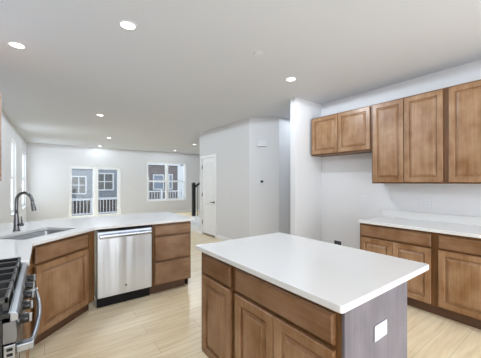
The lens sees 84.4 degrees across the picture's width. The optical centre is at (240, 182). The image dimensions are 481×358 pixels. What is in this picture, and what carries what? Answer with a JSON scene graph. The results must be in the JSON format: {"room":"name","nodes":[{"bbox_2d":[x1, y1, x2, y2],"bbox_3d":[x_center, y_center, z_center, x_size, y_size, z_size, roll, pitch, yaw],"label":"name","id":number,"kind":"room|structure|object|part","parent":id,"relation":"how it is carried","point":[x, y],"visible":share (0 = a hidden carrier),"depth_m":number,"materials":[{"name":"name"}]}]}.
{"room":"kitchen","nodes":[
{"label":"kitchen","id":0,"kind":"room"},
{"bbox_2d":[0,111,26,222],"bbox_3d":[-5.208,0.026,5.915,0.141,2.743,7.404,0,0,-35],"label":"wall","id":1,"kind":"structure","parent":0,"point":[10,133],"depth_m":5.89,"materials":[{"name":"white paint"}]},
{"bbox_2d":[0,92,1,180],"bbox_3d":[-2.653,-0.516,2.640,0.329,1.048,0.880,0,0,-36],"label":"upper cabinet","id":2,"kind":"object","parent":1,"relation":"attached to","point":[0,92],"visible":1,"depth_m":3.03,"materials":[{"name":"brown wood"}]},
{"bbox_2d":[11,141,12,212],"bbox_3d":[-5.459,-0.117,6.262,0.060,1.730,0.860,0,0,-35],"label":"window","id":3,"kind":"structure","parent":1,"relation":"in","point":[11,141],"depth_m":6.58,"materials":[{"name":"white plastic"}]},
{"bbox_3d":[-5.453,0.293,6.266,0.022,0.820,0.770,0,0,-35],"label":"sash","id":4,"kind":"part","parent":3,"relation":"part of","materials":[{"name":"white plastic"}]},
{"bbox_2d":[22,153,23,206],"bbox_3d":[-6.796,-0.072,8.207,0.060,1.700,1.140,0,0,-35],"label":"window","id":5,"kind":"structure","parent":1,"relation":"in","point":[22,153],"depth_m":8.64,"materials":[{"name":"white plastic"}]},
{"bbox_2d":[27,143,199,221],"bbox_3d":[-4.482,0.026,11.135,6.980,2.743,0.140,0,0,-36],"label":"wall","id":6,"kind":"structure","parent":0,"point":[48,165],"depth_m":10.15,"materials":[{"name":"white paint"}]},
{"bbox_2d":[28,218,67,221],"bbox_3d":[-6.757,1.348,9.358,1.150,0.100,0.014,0,0,-36],"label":"baseboard","id":7,"kind":"structure","parent":6,"relation":"attached to","point":[55,218],"depth_m":9.33,"materials":[{"name":"white paint"}]},
{"bbox_2d":[69,166,119,218],"bbox_3d":[-5.625,0.398,10.291,1.760,2.000,0.080,0,0,-36],"label":"door","id":8,"kind":"structure","parent":6,"relation":"in","point":[95,169],"depth_m":10.27,"materials":[{"name":"white plastic"}]},
{"bbox_3d":[-5.989,0.398,10.048,0.795,1.910,0.020,0,0,-36],"label":"sash","id":9,"kind":"part","parent":8,"relation":"part of","materials":[{"name":"white plastic"}]},
{"bbox_3d":[-5.273,0.398,10.551,0.795,1.910,0.020,0,0,-36],"label":"sash","id":10,"kind":"part","parent":8,"relation":"part of","materials":[{"name":"white plastic"}]},
{"bbox_2d":[121,209,199,214],"bbox_3d":[-3.258,1.348,11.943,3.990,0.100,0.014,0,0,-36],"label":"baseboard","id":11,"kind":"structure","parent":6,"relation":"attached to","point":[189,210],"depth_m":12.03,"materials":[{"name":"white paint"}]},
{"bbox_2d":[147,161,185,200],"bbox_3d":[-3.333,-0.037,11.994,1.810,1.730,0.064,0,0,-36],"label":"window","id":12,"kind":"structure","parent":6,"relation":"in","point":[166,181],"depth_m":11.97,"materials":[{"name":"white plastic"}]},
{"bbox_3d":[-3.706,-0.447,11.741,0.820,0.820,0.022,0,0,-36],"label":"sash","id":13,"kind":"part","parent":12,"relation":"part of","materials":[{"name":"white plastic"}]},
{"bbox_3d":[-3.692,0.373,11.723,0.820,0.820,0.022,0,0,-36],"label":"sash","id":14,"kind":"part","parent":12,"relation":"part of","materials":[{"name":"white plastic"}]},
{"bbox_3d":[-2.968,0.373,12.258,0.820,0.820,0.022,0,0,-36],"label":"sash","id":15,"kind":"part","parent":12,"relation":"part of","materials":[{"name":"white plastic"}]},
{"bbox_2d":[200,118,248,238],"bbox_3d":[-0.424,0.026,6.456,0.120,2.743,2.200,0,0,-36],"label":"wall","id":16,"kind":"structure","parent":0,"point":[229,142],"depth_m":6.09,"materials":[{"name":"white paint"}]},
{"bbox_2d":[200,154,215,237],"bbox_3d":[-0.847,0.349,6.914,0.015,2.097,0.824,0,0,-36],"label":"door frame","id":17,"kind":"structure","parent":16,"relation":"attached to","point":[213,155],"depth_m":7.19,"materials":[{"name":"white paint"}]},
{"bbox_2d":[202,157,214,235],"bbox_3d":[-0.848,0.364,6.919,0.107,1.991,0.697,0,0,-36],"label":"door","id":18,"kind":"structure","parent":16,"relation":"in","point":[208,164],"depth_m":6.95,"materials":[{"name":"white paint"}]},
{"bbox_3d":[-0.817,-0.035,6.937,0.027,0.951,0.478,0,0,-36],"label":"panel","id":19,"kind":"part","parent":18,"relation":"part of","materials":[{"name":"white paint"}]},
{"bbox_3d":[-0.817,0.890,6.937,0.027,0.620,0.478,0,0,-36],"label":"panel","id":20,"kind":"part","parent":18,"relation":"part of","materials":[{"name":"white paint"}]},
{"bbox_2d":[216,234,232,240],"bbox_3d":[-0.174,1.348,6.004,0.014,0.100,1.413,0,0,-36],"label":"baseboard","id":21,"kind":"structure","parent":16,"relation":"attached to","point":[219,237],"depth_m":6.34,"materials":[{"name":"white paint"}]},
{"bbox_2d":[0,0,480,153],"bbox_3d":[-0.322,-1.405,5.232,7.900,0.120,14.800,0,0,-36],"label":"ceiling","id":22,"kind":"structure","parent":0,"point":[189,68],"depth_m":2.84,"materials":[{"name":"white paint"}]},
{"bbox_2d":[6,41,26,48],"bbox_3d":[-2.192,-1.341,2.603,0.156,0.008,0.156,0,0,-36],"label":"recessed light","id":23,"kind":"object","parent":22,"relation":"in","point":[14,44],"visible":1,"depth_m":2.60,"materials":[{"name":"white plastic"}]},
{"bbox_2d":[118,20,137,30],"bbox_3d":[-0.963,-1.341,2.272,0.156,0.008,0.156,0,0,-36],"label":"recessed light","id":24,"kind":"object","parent":22,"relation":"in","point":[129,25],"visible":1,"depth_m":2.27,"materials":[{"name":"white plastic"}]},
{"bbox_2d":[253,51,262,55],"bbox_3d":[0.182,-1.340,2.764,0.104,0.009,0.104,0,0,-36],"label":"sprinkler cover","id":25,"kind":"object","parent":22,"relation":"attached to","point":[257,53],"visible":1,"depth_m":2.76,"materials":[{"name":"white plastic"}]},
{"bbox_2d":[285,77,296,81],"bbox_3d":[0.658,-1.341,3.461,0.156,0.008,0.156,0,0,-36],"label":"recessed light","id":26,"kind":"object","parent":22,"relation":"in","point":[289,79],"visible":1,"depth_m":3.46,"materials":[{"name":"white plastic"}]},
{"bbox_2d":[29,211,480,357],"bbox_3d":[-0.322,1.458,5.232,7.900,0.120,14.800,0,0,-36],"label":"floor","id":27,"kind":"structure","parent":0,"point":[166,323],"depth_m":2.48,"materials":[{"name":"beige wood"}]},
{"bbox_2d":[0,257,41,357],"bbox_3d":[-1.307,0.920,1.157,0.704,0.955,0.762,0,0,-36],"label":"gas range","id":28,"kind":"object","parent":27,"relation":"on","point":[16,286],"visible":1,"depth_m":1.15,"materials":[{"name":"silver metal"}]},
{"bbox_2d":[0,264,22,319],"bbox_3d":[-1.345,0.506,1.129,0.610,0.020,0.758,0,0,-36],"label":"cooktop","id":29,"kind":"object","parent":28,"relation":"in","point":[6,313],"depth_m":1.14,"materials":[{"name":"black metal"}]},
{"bbox_3d":[-1.099,0.572,1.310,0.043,0.081,0.758,0,0,-36],"label":"control panel","id":30,"kind":"part","parent":28,"relation":"part of","materials":[{"name":"silver metal"}]},
{"bbox_3d":[-1.101,0.906,1.309,0.037,0.573,0.750,0,0,-36],"label":"oven door","id":31,"kind":"part","parent":28,"relation":"part of","materials":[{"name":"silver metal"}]},
{"bbox_3d":[-1.090,0.511,1.317,0.024,0.037,0.762,0,0,-36],"label":"trim","id":32,"kind":"part","parent":28,"relation":"part of","materials":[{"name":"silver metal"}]},
{"bbox_3d":[-0.900,0.566,1.104,0.035,0.048,0.048,0,0,-36],"label":"knob","id":33,"kind":"part","parent":28,"relation":"part of","materials":[{"name":"silver metal"}]},
{"bbox_3d":[-0.985,0.566,1.218,0.035,0.048,0.048,0,0,-36],"label":"knob","id":34,"kind":"part","parent":28,"relation":"part of","materials":[{"name":"metal"}]},
{"bbox_3d":[-1.069,0.566,1.332,0.035,0.048,0.048,0,0,-36],"label":"knob","id":35,"kind":"part","parent":28,"relation":"part of","materials":[{"name":"metal"}]},
{"bbox_3d":[-1.056,0.659,1.342,0.080,0.033,0.688,0,0,-36],"label":"handle","id":36,"kind":"part","parent":28,"relation":"part of","materials":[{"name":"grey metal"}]},
{"bbox_3d":[-1.154,0.566,1.447,0.035,0.048,0.048,0,0,-36],"label":"knob","id":37,"kind":"part","parent":28,"relation":"part of","materials":[{"name":"metal"}]},
{"bbox_3d":[-1.238,0.566,1.561,0.035,0.048,0.048,0,0,-36],"label":"knob","id":38,"kind":"part","parent":28,"relation":"part of","materials":[{"name":"metal"}]},
{"bbox_2d":[26,265,29,357],"bbox_3d":[-1.752,0.957,1.697,0.623,0.882,0.624,0,0,-36],"label":"base cabinet","id":39,"kind":"object","parent":27,"relation":"on","point":[28,270],"visible":0.13,"depth_m":1.85,"materials":[{"name":"brown wood"}]},
{"bbox_2d":[30,230,93,345],"bbox_3d":[-1.887,0.957,2.534,0.523,0.882,0.803,0,0,9],"label":"base cabinet","id":40,"kind":"object","parent":27,"relation":"on","point":[63,268],"visible":0.73,"depth_m":2.44,"materials":[{"name":"brown wood"}]},
{"bbox_3d":[-1.642,0.608,2.478,0.022,0.132,0.600,0,0,9],"label":"drawer","id":41,"kind":"part","parent":40,"relation":"part of","materials":[{"name":"brown wood"}]},
{"bbox_3d":[-1.642,0.982,2.478,0.022,0.573,0.600,0,0,9],"label":"door","id":42,"kind":"part","parent":40,"relation":"part of","materials":[{"name":"brown wood"}]},
{"bbox_2d":[0,212,194,265],"bbox_3d":[-1.500,0.500,2.785,2.340,0.032,2.078,0,0,-36],"label":"countertop","id":43,"kind":"structure","parent":40,"relation":"on","point":[9,248],"depth_m":2.89,"materials":[{"name":"white stone"}]},
{"bbox_2d":[13,191,36,231],"bbox_3d":[-2.132,0.288,2.622,0.234,0.391,0.060,0,0,4],"label":"faucet","id":44,"kind":"object","parent":43,"relation":"on","point":[16,224],"visible":1,"depth_m":2.61,"materials":[{"name":"silver metal"}]},
{"bbox_3d":[-2.135,0.203,2.622,0.197,0.221,0.029,0,0,4],"label":"spout","id":45,"kind":"part","parent":44,"relation":"part of","materials":[{"name":"silver metal"}]},
{"bbox_2d":[5,230,61,239],"bbox_3d":[-1.948,0.619,2.537,0.414,0.206,0.624,0,0,9],"label":"sink","id":46,"kind":"object","parent":43,"relation":"in","point":[45,232],"visible":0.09,"depth_m":2.71,"materials":[{"name":"silver metal"}]},
{"bbox_2d":[94,225,151,307],"bbox_3d":[-1.478,0.964,3.277,0.594,0.868,0.654,0,0,-36],"label":"dishwasher","id":47,"kind":"object","parent":27,"relation":"on","point":[123,255],"visible":1,"depth_m":3.04,"materials":[{"name":"silver metal"}]},
{"bbox_3d":[-1.301,0.598,3.035,0.558,0.046,0.055,0,0,-36],"label":"handle","id":48,"kind":"part","parent":47,"relation":"part of","materials":[{"name":"silver metal"}]},
{"bbox_2d":[150,221,190,293],"bbox_3d":[-1.051,0.957,3.644,0.512,0.882,0.635,0,0,-36],"label":"base cabinet","id":49,"kind":"object","parent":27,"relation":"on","point":[171,242],"visible":0.85,"depth_m":3.38,"materials":[{"name":"brown wood"}]},
{"bbox_3d":[-0.865,1.133,3.400,0.472,0.270,0.022,0,0,-36],"label":"drawer","id":50,"kind":"part","parent":49,"relation":"part of","materials":[{"name":"brown wood"}]},
{"bbox_3d":[-0.865,0.832,3.400,0.472,0.292,0.022,0,0,-36],"label":"drawer","id":51,"kind":"part","parent":49,"relation":"part of","materials":[{"name":"brown wood"}]},
{"bbox_3d":[-0.865,0.603,3.400,0.472,0.126,0.022,0,0,-36],"label":"drawer","id":52,"kind":"part","parent":49,"relation":"part of","materials":[{"name":"brown wood"}]},
{"bbox_2d":[191,209,199,232],"bbox_3d":[-0.297,0.408,8.521,2.847,1.980,0.958,0,0,-36],"label":"stairs","id":53,"kind":"structure","parent":27,"relation":"on","point":[195,225],"depth_m":7.68,"materials":[{"name":"white paint"}]},
{"bbox_2d":[191,182,199,215],"bbox_3d":[-0.757,-0.025,8.665,1.802,2.126,0.104,0,0,-36],"label":"stair railing","id":54,"kind":"object","parent":53,"relation":"on","point":[194,185],"visible":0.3,"depth_m":8.13,"materials":[{"name":"black metal"}]},
{"bbox_3d":[-1.440,0.523,8.161,0.104,1.030,0.104,0,0,-36],"label":"newel post","id":55,"kind":"part","parent":54,"relation":"part of","materials":[{"name":"black paint"}]},
{"bbox_2d":[202,252,235,357],"bbox_3d":[0.058,0.957,2.024,0.598,0.882,0.456,0,0,-36],"label":"base cabinet","id":56,"kind":"object","parent":27,"relation":"on","point":[218,276],"visible":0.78,"depth_m":1.81,"materials":[{"name":"brown wood"}]},
{"bbox_3d":[-0.172,0.608,1.850,0.022,0.132,0.373,0,0,-36],"label":"drawer","id":57,"kind":"part","parent":56,"relation":"part of","materials":[{"name":"brown wood"}]},
{"bbox_3d":[-0.172,0.982,1.850,0.022,0.573,0.373,0,0,-36],"label":"door","id":58,"kind":"part","parent":56,"relation":"part of","materials":[{"name":"brown wood"}]},
{"bbox_2d":[235,267,406,357],"bbox_3d":[0.422,0.957,1.533,0.601,0.882,0.765,0,0,-36],"label":"base cabinet","id":59,"kind":"object","parent":27,"relation":"on","point":[272,321],"visible":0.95,"depth_m":1.29,"materials":[{"name":"brown wood"}]},
{"bbox_3d":[0.072,0.982,1.519,0.022,0.573,0.340,0,0,-36],"label":"door","id":60,"kind":"part","parent":59,"relation":"part of","materials":[{"name":"brown wood"}]},
{"bbox_3d":[0.179,0.608,1.375,0.022,0.132,0.700,0,0,-36],"label":"drawer","id":61,"kind":"part","parent":59,"relation":"part of","materials":[{"name":"brown wood"}]},
{"bbox_3d":[0.201,0.900,1.383,0.020,0.768,0.744,0,0,-36],"label":"frame","id":62,"kind":"part","parent":59,"relation":"part of","materials":[{"name":"brown wood"}]},
{"bbox_3d":[0.282,0.982,1.235,0.022,0.573,0.354,0,0,-36],"label":"door","id":63,"kind":"part","parent":59,"relation":"part of","materials":[{"name":"brown wood"}]},
{"bbox_2d":[196,232,428,313],"bbox_3d":[0.386,0.500,1.798,0.897,0.032,1.244,0,0,-36],"label":"countertop","id":64,"kind":"structure","parent":59,"relation":"on","point":[338,278],"depth_m":1.52,"materials":[{"name":"white stone"}]},
{"bbox_3d":[0.649,0.957,1.242,0.582,0.882,0.012,0,0,-36],"label":"panel","id":65,"kind":"part","parent":59,"relation":"part of","materials":[{"name":"grey wood"}]},
{"bbox_2d":[377,328,380,336],"bbox_3d":[0.636,0.689,1.217,0.032,0.034,0.002,0,0,-36],"label":"socket","id":66,"kind":"object","parent":59,"relation":"attached to","point":[378,329],"depth_m":1.22,"materials":[{"name":"white plastic"}]},
{"bbox_2d":[374,319,386,341],"bbox_3d":[0.653,0.689,1.234,0.114,0.070,0.005,0,0,-36],"label":"outlet","id":67,"kind":"object","parent":59,"relation":"attached to","point":[380,326],"depth_m":1.23,"materials":[{"name":"white plastic"}]},
{"bbox_2d":[382,324,385,333],"bbox_3d":[0.673,0.689,1.245,0.032,0.034,0.002,0,0,-36],"label":"socket","id":68,"kind":"object","parent":59,"relation":"attached to","point":[383,325],"depth_m":1.24,"materials":[{"name":"white plastic"}]},
{"bbox_2d":[360,223,436,314],"bbox_3d":[2.003,0.957,3.246,0.631,0.882,0.802,0,0,-36],"label":"base cabinet","id":69,"kind":"object","parent":27,"relation":"on","point":[409,244],"visible":0.58,"depth_m":2.91,"materials":[{"name":"brown wood"}]},
{"bbox_3d":[1.644,0.982,3.219,0.022,0.573,0.374,0,0,-36],"label":"door","id":70,"kind":"part","parent":69,"relation":"part of","materials":[{"name":"brown wood"}]},
{"bbox_3d":[1.757,0.608,3.066,0.022,0.132,0.755,0,0,-36],"label":"drawer","id":71,"kind":"part","parent":69,"relation":"part of","materials":[{"name":"brown wood"}]},
{"bbox_3d":[1.870,0.982,2.913,0.022,0.573,0.375,0,0,-36],"label":"door","id":72,"kind":"part","parent":69,"relation":"part of","materials":[{"name":"brown wood"}]},
{"bbox_2d":[434,232,480,329],"bbox_3d":[2.513,0.957,2.555,0.631,0.882,0.914,0,0,-36],"label":"base cabinet","id":73,"kind":"object","parent":27,"relation":"on","point":[457,259],"visible":0.92,"depth_m":2.58,"materials":[{"name":"brown wood"}]},
{"bbox_2d":[358,209,480,237],"bbox_3d":[2.271,0.450,2.871,0.646,0.132,1.750,0,0,-36],"label":"countertop","id":74,"kind":"structure","parent":73,"relation":"on","point":[468,226],"depth_m":3.09,"materials":[{"name":"white stone"}]},
{"bbox_3d":[2.144,0.982,2.543,0.022,0.573,0.411,0,0,-36],"label":"door","id":75,"kind":"part","parent":73,"relation":"part of","materials":[{"name":"brown wood"}]},
{"bbox_3d":[2.268,0.608,2.374,0.022,0.132,0.830,0,0,-36],"label":"drawer","id":76,"kind":"part","parent":73,"relation":"part of","materials":[{"name":"brown wood"}]},
{"bbox_2d":[249,117,278,236],"bbox_3d":[0.495,0.026,5.549,0.615,2.743,0.120,0,0,9],"label":"wall","id":77,"kind":"structure","parent":0,"point":[263,161],"depth_m":5.49,"materials":[{"name":"white paint"}]},
{"bbox_2d":[257,140,266,146],"bbox_3d":[0.440,-0.796,5.474,0.200,0.132,0.045,0,0,9],"label":"door chime","id":78,"kind":"object","parent":77,"relation":"attached to","point":[260,143],"visible":1,"depth_m":5.45,"materials":[{"name":"white plastic"}]},
{"bbox_2d":[279,117,289,233],"bbox_3d":[1.289,0.026,5.888,1.330,2.743,0.120,0,0,-36],"label":"wall","id":79,"kind":"structure","parent":0,"point":[284,123],"depth_m":5.54,"materials":[{"name":"white paint"}]},
{"bbox_2d":[290,97,321,240],"bbox_3d":[1.644,0.026,4.835,2.010,2.743,0.105,0,0,-36],"label":"wall partition","id":80,"kind":"structure","parent":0,"point":[305,169],"depth_m":4.33,"materials":[{"name":"white paint"}]},
{"bbox_2d":[322,60,480,248],"bbox_3d":[3.082,0.026,2.438,0.140,2.743,5.460,0,0,-36],"label":"wall","id":81,"kind":"structure","parent":0,"point":[345,178],"depth_m":3.86,"materials":[{"name":"white paint"}]},
{"bbox_2d":[334,239,341,244],"bbox_3d":[1.578,0.998,4.323,0.038,0.100,0.150,0,0,-36],"label":"outlet box","id":82,"kind":"object","parent":81,"relation":"attached to","point":[338,242],"visible":0.7,"depth_m":4.33,"materials":[{"name":"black plastic"}]},
{"bbox_2d":[311,105,371,156],"bbox_3d":[1.586,-0.735,4.064,0.329,0.610,1.006,0,0,-36],"label":"upper cabinet","id":83,"kind":"object","parent":81,"relation":"attached to","point":[349,132],"visible":0.98,"depth_m":3.92,"materials":[{"name":"brown wood"}]},
{"bbox_3d":[1.318,-0.735,4.170,0.022,0.574,0.478,0,0,-36],"label":"door","id":84,"kind":"part","parent":83,"relation":"part of","materials":[{"name":"brown wood"}]},
{"bbox_3d":[1.607,-0.735,3.778,0.022,0.574,0.480,0,0,-36],"label":"door","id":85,"kind":"part","parent":83,"relation":"part of","materials":[{"name":"brown wood"}]},
{"bbox_2d":[372,88,444,183],"bbox_3d":[2.127,-0.511,3.332,0.329,1.058,0.812,0,0,-36],"label":"upper cabinet","id":86,"kind":"object","parent":81,"relation":"attached to","point":[408,133],"visible":0.98,"depth_m":3.19,"materials":[{"name":"brown wood"}]},
{"bbox_3d":[1.885,-0.511,3.401,0.022,1.022,0.376,0,0,-36],"label":"door","id":87,"kind":"part","parent":86,"relation":"part of","materials":[{"name":"brown wood"}]},
{"bbox_3d":[2.118,-0.511,3.086,0.022,1.022,0.392,0,0,-36],"label":"door","id":88,"kind":"part","parent":86,"relation":"part of","materials":[{"name":"brown wood"}]},
{"bbox_2d":[382,209,480,225],"bbox_3d":[2.523,0.433,3.057,0.018,0.100,1.750,0,0,-36],"label":"backsplash","id":89,"kind":"structure","parent":81,"relation":"attached to","point":[445,218],"depth_m":3.25,"materials":[{"name":"white stone"}]},
{"bbox_2d":[445,79,480,183],"bbox_3d":[2.641,-0.511,2.637,0.329,1.058,0.914,0,0,-36],"label":"upper cabinet","id":90,"kind":"object","parent":81,"relation":"attached to","point":[462,101],"visible":1,"depth_m":2.78,"materials":[{"name":"brown wood"}]},
{"label":"outside","id":91,"kind":"structure","parent":0,"visible":0},
{"bbox_3d":[-13.404,4.898,34.979,100.000,0.200,47.800,0,0,-36],"label":"ground","id":92,"kind":"structure","parent":91,"visible":0},
{"bbox_2d":[72,169,116,215],"bbox_3d":[-14.249,-0.902,19.611,10.380,11.400,7.520,0,0,-36],"label":"house","id":93,"kind":"structure","parent":92,"relation":"on","point":[82,179],"depth_m":19.18,"materials":[{"name":"grey"}]},
{"bbox_3d":[-11.499,0.213,18.851,0.800,1.130,0.030,0,0,-36],"label":"pane","id":94,"kind":"part","parent":93,"relation":"part of","materials":[{"name":"grey"}]},
{"bbox_3d":[-10.109,1.643,18.063,4.620,1.190,0.110,0,0,-36],"label":"balcony railing","id":95,"kind":"part","parent":93,"relation":"part of","materials":[{"name":"grey wood"}]},
{"bbox_3d":[-10.172,-0.032,19.831,1.100,1.140,0.030,0,0,-36],"label":"pane","id":96,"kind":"part","parent":93,"relation":"part of","materials":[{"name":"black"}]},
{"bbox_2d":[148,163,183,198],"bbox_3d":[-5.775,-0.902,25.870,10.550,11.400,7.520,0,0,-36],"label":"house","id":97,"kind":"structure","parent":92,"relation":"on","point":[156,190],"depth_m":22.42,"materials":[{"name":"grey"}]},
{"bbox_3d":[-6.894,-0.002,22.252,0.750,1.100,0.030,0,0,-36],"label":"pane","id":98,"kind":"part","parent":97,"relation":"part of","materials":[{"name":"grey"}]},
{"bbox_3d":[-6.248,1.078,20.914,3.620,0.960,0.110,0,0,-36],"label":"balcony railing","id":99,"kind":"part","parent":97,"relation":"part of","materials":[{"name":"grey wood"}]}
]}

